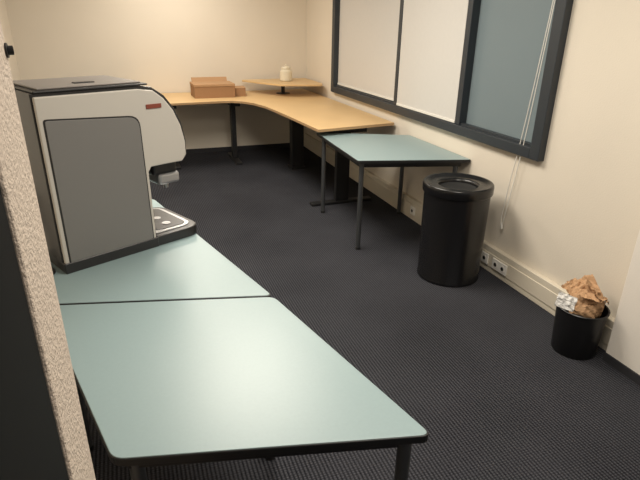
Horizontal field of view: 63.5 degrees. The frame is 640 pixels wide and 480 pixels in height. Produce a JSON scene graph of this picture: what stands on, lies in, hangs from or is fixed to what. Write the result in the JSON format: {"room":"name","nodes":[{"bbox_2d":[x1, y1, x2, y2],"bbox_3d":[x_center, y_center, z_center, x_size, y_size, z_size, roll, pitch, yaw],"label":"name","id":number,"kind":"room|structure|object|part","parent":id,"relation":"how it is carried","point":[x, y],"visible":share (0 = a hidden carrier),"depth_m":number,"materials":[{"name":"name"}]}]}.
{"room":"back office","nodes":[
{"label":"back office","id":0,"kind":"room"},
{"bbox_2d":[0,0,20,79],"bbox_3d":[-2.489,-0.943,3.126,0.150,2.650,6.700,-7,24,-19],"label":"wall","id":1,"kind":"structure","parent":0,"point":[4,20],"depth_m":5.78,"materials":[{"name":"paint"}]},
{"bbox_2d":[0,22,95,479],"bbox_3d":[-0.865,0.203,0.477,1.130,2.650,0.155,-7,24,-19],"label":"wall","id":2,"kind":"structure","parent":0,"point":[17,186],"depth_m":0.60,"materials":[{"name":"paint"}]},
{"bbox_2d":[4,43,13,57],"bbox_3d":[-0.349,-0.213,0.581,0.010,0.016,0.016,-7,24,-19],"label":"wall hook","id":3,"kind":"object","parent":2,"relation":"attached to","point":[9,50],"depth_m":0.58,"materials":[{"name":"black metal"}]},
{"bbox_3d":[-0.349,-0.213,0.582,0.007,0.010,0.010,-15,28,-33],"label":"knob","id":4,"kind":"part","parent":3,"relation":"part of","materials":[{"name":"black metal"}]},
{"bbox_2d":[0,188,68,479],"bbox_3d":[-0.390,0.387,0.379,0.356,2.400,0.474,-7,24,-19],"label":"door","id":5,"kind":"structure","parent":2,"relation":"in","point":[30,445],"depth_m":0.48,"materials":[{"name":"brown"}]},
{"bbox_2d":[5,0,306,148],"bbox_3d":[-1.831,-2.446,6.707,4.040,2.650,0.150,-7,24,-19],"label":"wall","id":6,"kind":"structure","parent":0,"point":[160,44],"depth_m":6.63,"materials":[{"name":"paint"}]},
{"bbox_2d":[186,143,289,153],"bbox_3d":[-1.912,-1.212,7.111,3.550,0.060,0.012,-7,24,-19],"label":"baseboard","id":7,"kind":"structure","parent":6,"relation":"attached to","point":[280,145],"depth_m":7.37,"materials":[{"name":"grey"}]},
{"bbox_2d":[85,146,639,479],"bbox_3d":[-0.409,0.384,3.534,4.600,0.050,9.100,-7,24,-19],"label":"floor","id":8,"kind":"structure","parent":0,"point":[476,365],"depth_m":3.02,"materials":[{"name":"carpet"}]},
{"bbox_2d":[51,199,270,451],"bbox_3d":[-0.987,0.343,2.587,0.731,0.745,1.745,-14,27,-32],"label":"meeting table","id":9,"kind":"object","parent":8,"relation":"on","point":[188,268],"visible":0.27,"depth_m":2.09,"materials":[{"name":"teal laminate"}]},
{"bbox_3d":[-0.989,0.563,2.085,0.038,0.707,0.038,-7,24,-19],"label":"leg","id":10,"kind":"part","parent":9,"relation":"part of","materials":[{"name":"grey metal"}]},
{"bbox_2d":[13,75,196,274],"bbox_3d":[-0.973,-0.327,2.278,0.400,0.731,0.734,21,30,39],"label":"coffee machine","id":11,"kind":"object","parent":9,"relation":"on","point":[95,145],"visible":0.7,"depth_m":2.10,"materials":[{"name":"grey plastic"}]},
{"bbox_3d":[-1.002,-0.644,2.107,0.330,0.007,0.407,21,30,39],"label":"hopper lid","id":12,"kind":"part","parent":11,"relation":"part of","materials":[{"name":"grey"}]},
{"bbox_3d":[-0.942,-0.628,2.056,0.030,0.004,0.080,21,30,40],"label":"lid handle","id":13,"kind":"part","parent":11,"relation":"part of","materials":[{"name":"black plastic"}]},
{"bbox_3d":[-0.882,-0.220,2.121,0.006,0.569,0.368,21,30,40],"label":"panel","id":14,"kind":"part","parent":11,"relation":"part of","materials":[{"name":"grey plastic"}]},
{"bbox_2d":[149,162,178,187],"bbox_3d":[-0.805,-0.334,2.463,0.239,0.133,0.305,-7,24,-19],"label":"dispenser","id":15,"kind":"object","parent":11,"relation":"on","point":[164,174],"depth_m":2.37,"materials":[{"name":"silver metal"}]},
{"bbox_2d":[153,207,196,245],"bbox_3d":[-0.806,-0.077,2.559,0.358,0.056,0.423,-7,24,-19],"label":"drip tray","id":16,"kind":"object","parent":11,"relation":"on","point":[170,226],"depth_m":2.48,"materials":[{"name":"black plastic"}]},
{"bbox_2d":[60,297,427,479],"bbox_3d":[-0.362,0.710,1.742,0.742,0.745,1.206,-14,27,-31],"label":"meeting table","id":17,"kind":"object","parent":8,"relation":"on","point":[160,383],"visible":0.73,"depth_m":1.47,"materials":[{"name":"teal laminate"}]},
{"bbox_3d":[-0.467,0.850,1.425,0.038,0.707,0.038,-7,24,-19],"label":"leg","id":18,"kind":"part","parent":17,"relation":"part of","materials":[{"name":"grey metal"}]},
{"bbox_3d":[-0.356,0.409,1.615,0.678,0.040,1.101,-14,27,-31],"label":"frame","id":19,"kind":"part","parent":17,"relation":"part of","materials":[{"name":"black metal"}]},
{"bbox_3d":[0.219,0.833,1.492,0.038,0.707,0.038,-7,24,-19],"label":"leg","id":20,"kind":"part","parent":17,"relation":"part of","materials":[{"name":"grey metal"}]},
{"bbox_2d":[161,89,393,206],"bbox_3d":[-0.796,-1.105,5.923,2.260,0.820,2.875,-7,24,-19],"label":"desk","id":21,"kind":"object","parent":8,"relation":"on","point":[302,107],"visible":0.82,"depth_m":5.88,"materials":[{"name":"beige wood"}]},
{"bbox_2d":[190,77,234,98],"bbox_3d":[-1.356,-1.920,6.501,0.505,0.215,0.370,-8,24,-20],"label":"cardboard box","id":22,"kind":"object","parent":21,"relation":"on","point":[201,87],"visible":1,"depth_m":6.39,"materials":[{"name":"brown cardboard"}]},
{"bbox_3d":[-1.353,-1.957,6.478,0.505,0.029,0.355,-8,24,-20],"label":"lid","id":23,"kind":"part","parent":22,"relation":"part of","materials":[{"name":"cardboard"}]},
{"bbox_3d":[-1.128,-1.421,6.748,0.060,0.690,0.100,-7,24,-19],"label":"leg","id":24,"kind":"part","parent":21,"relation":"part of","materials":[{"name":"black metal"}]},
{"bbox_2d":[235,86,245,95],"bbox_3d":[-1.033,-1.914,6.641,0.130,0.105,0.242,-5,24,-13],"label":"cardboard box","id":25,"kind":"object","parent":21,"relation":"on","point":[239,90],"visible":0.77,"depth_m":6.54,"materials":[{"name":"brown cardboard"}]},
{"bbox_2d":[242,78,321,93],"bbox_3d":[-0.499,-1.996,6.787,0.914,0.158,0.809,-7,24,-19],"label":"corner shelf","id":26,"kind":"object","parent":21,"relation":"on","point":[295,81],"visible":1,"depth_m":6.74,"materials":[{"name":"brown wood"}]},
{"bbox_2d":[280,64,291,81],"bbox_3d":[-0.447,-2.200,6.798,0.164,0.210,0.164,-7,24,-19],"label":"jar","id":27,"kind":"object","parent":26,"relation":"on","point":[285,72],"visible":1,"depth_m":6.75,"materials":[{"name":"beige ceramic"}]},
{"bbox_3d":[-0.289,-1.263,6.406,0.150,0.690,0.120,-7,24,-19],"label":"leg","id":28,"kind":"part","parent":21,"relation":"part of","materials":[{"name":"black metal"}]},
{"bbox_3d":[0.221,-0.732,5.169,0.140,0.690,0.060,-7,24,-19],"label":"leg","id":29,"kind":"part","parent":21,"relation":"part of","materials":[{"name":"black metal"}]},
{"bbox_2d":[317,132,470,249],"bbox_3d":[0.530,-0.464,4.545,0.854,0.752,1.314,-7,24,-19],"label":"meeting table","id":30,"kind":"object","parent":8,"relation":"on","point":[364,150],"visible":0.94,"depth_m":4.20,"materials":[{"name":"teal laminate"}]},
{"bbox_3d":[0.032,-0.607,4.881,0.038,0.714,0.038,-7,24,-19],"label":"leg","id":31,"kind":"part","parent":30,"relation":"part of","materials":[{"name":"grey metal"}]},
{"bbox_3d":[0.315,-0.266,4.086,0.038,0.714,0.038,-7,24,-19],"label":"leg","id":32,"kind":"part","parent":30,"relation":"part of","materials":[{"name":"grey metal"}]},
{"bbox_3d":[0.537,-0.767,4.414,0.777,0.040,1.188,-7,24,-19],"label":"frame","id":33,"kind":"part","parent":30,"relation":"part of","materials":[{"name":"black metal"}]},
{"bbox_3d":[0.770,-0.598,4.888,0.038,0.714,0.038,-7,24,-19],"label":"leg","id":34,"kind":"part","parent":30,"relation":"part of","materials":[{"name":"grey metal"}]},
{"bbox_3d":[1.056,-0.288,4.167,0.038,0.714,0.038,-7,24,-19],"label":"leg","id":35,"kind":"part","parent":30,"relation":"part of","materials":[{"name":"grey metal"}]},
{"bbox_2d":[417,173,493,286],"bbox_3d":[0.949,-0.077,3.700,0.480,0.709,0.480,-7,24,-19],"label":"trash bin","id":36,"kind":"object","parent":8,"relation":"on","point":[455,210],"visible":1,"depth_m":3.54,"materials":[{"name":"black plastic"}]},
{"bbox_3d":[0.953,-0.356,3.582,0.254,0.022,0.254,-7,24,-19],"label":"dish","id":37,"kind":"part","parent":36,"relation":"part of","materials":[{"name":"black"}]},
{"bbox_3d":[0.954,-0.372,3.575,0.480,0.069,0.480,-7,24,-19],"label":"bin lid","id":38,"kind":"part","parent":36,"relation":"part of","materials":[{"name":"black plastic"}]},
{"bbox_2d":[551,294,610,359],"bbox_3d":[1.454,0.494,2.917,0.274,0.282,0.274,-7,24,-19],"label":"wastebasket","id":39,"kind":"object","parent":8,"relation":"on","point":[575,337],"visible":0.69,"depth_m":2.83,"materials":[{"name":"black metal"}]},
{"bbox_2d":[555,292,577,311],"bbox_3d":[1.332,0.333,2.800,0.116,0.097,0.046,7,24,14],"label":"crumpled paper","id":40,"kind":"object","parent":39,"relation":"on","point":[565,301],"visible":1,"depth_m":2.80,"materials":[{"name":"white paper"}]},
{"bbox_2d":[561,274,609,317],"bbox_3d":[1.467,0.329,2.870,0.229,0.262,0.276,-7,24,-19],"label":"paper bag","id":41,"kind":"object","parent":39,"relation":"in","point":[591,302],"visible":0.82,"depth_m":2.81,"materials":[{"name":"brown paper"}]},
{"bbox_2d":[306,0,639,317],"bbox_3d":[1.382,-1.035,3.489,0.200,2.650,8.650,-7,24,-19],"label":"wall","id":42,"kind":"structure","parent":0,"point":[572,213],"depth_m":3.04,"materials":[{"name":"paint"}]},
{"bbox_2d":[410,205,415,215],"bbox_3d":[0.863,-0.273,4.820,0.016,0.080,0.078,-7,24,-19],"label":"power outlet","id":43,"kind":"object","parent":42,"relation":"attached to","point":[412,209],"visible":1,"depth_m":4.81,"materials":[{"name":"white plastic"}]},
{"bbox_2d":[331,0,573,161],"bbox_3d":[0.820,-1.742,4.608,0.130,1.235,3.630,-7,24,-19],"label":"window","id":44,"kind":"structure","parent":42,"relation":"in","point":[504,39],"depth_m":3.55,"materials":[{"name":"grey metal"}]},
{"bbox_2d":[338,0,399,100],"bbox_3d":[0.490,-2.098,5.433,0.036,1.058,1.535,-7,24,-19],"label":"roller blind","id":45,"kind":"object","parent":44,"relation":"attached to","point":[368,29],"visible":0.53,"depth_m":5.39,"materials":[{"name":"fabric"}]},
{"bbox_2d":[396,0,468,122],"bbox_3d":[0.903,-1.595,4.281,0.036,1.074,0.970,-7,24,-19],"label":"roller blind","id":46,"kind":"object","parent":44,"relation":"attached to","point":[433,31],"visible":1,"depth_m":4.25,"materials":[{"name":"fabric"}]},
{"bbox_3d":[1.291,-1.247,3.475,0.010,1.080,0.815,-7,24,-19],"label":"glass pane","id":47,"kind":"part","parent":44,"relation":"part of","materials":[{"name":"grey"}]},
{"bbox_2d":[500,0,555,228],"bbox_3d":[1.324,-0.835,3.285,0.020,1.702,0.197,-4,23,-11],"label":"blind cord","id":48,"kind":"object","parent":44,"relation":"hanging from","point":[501,224],"visible":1,"depth_m":3.25,"materials":[{"name":"white plastic"}]},
{"bbox_2d":[304,133,614,350],"bbox_3d":[0.720,-0.463,5.263,0.046,0.195,5.533,-7,24,-19],"label":"cable trunking","id":49,"kind":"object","parent":42,"relation":"attached to","point":[536,287],"depth_m":3.74,"materials":[{"name":"beige plastic"}]},
{"bbox_2d":[481,251,488,263],"bbox_3d":[1.235,0.130,3.879,0.016,0.080,0.078,-7,24,-19],"label":"power outlet","id":50,"kind":"object","parent":42,"relation":"attached to","point":[485,256],"visible":0.94,"depth_m":3.87,"materials":[{"name":"white plastic"}]},
{"bbox_2d":[491,258,507,275],"bbox_3d":[1.293,0.193,3.732,0.016,0.080,0.156,-7,24,-19],"label":"power outlet","id":51,"kind":"object","parent":42,"relation":"attached to","point":[497,265],"visible":1,"depth_m":3.72,"materials":[{"name":"white plastic"}]},
{"bbox_2d":[606,230,639,374],"bbox_3d":[1.909,-0.284,1.733,0.115,2.650,1.500,-7,24,-19],"label":"wall column","id":52,"kind":"structure","parent":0,"point":[624,341],"depth_m":2.69,"materials":[{"name":"paint"}]},
{"bbox_2d":[602,352,639,385],"bbox_3d":[1.831,0.921,2.219,0.010,0.050,1.500,-7,24,-19],"label":"baseboard","id":53,"kind":"structure","parent":52,"relation":"attached to","point":[607,358],"depth_m":2.76,"materials":[{"name":"grey"}]}
]}

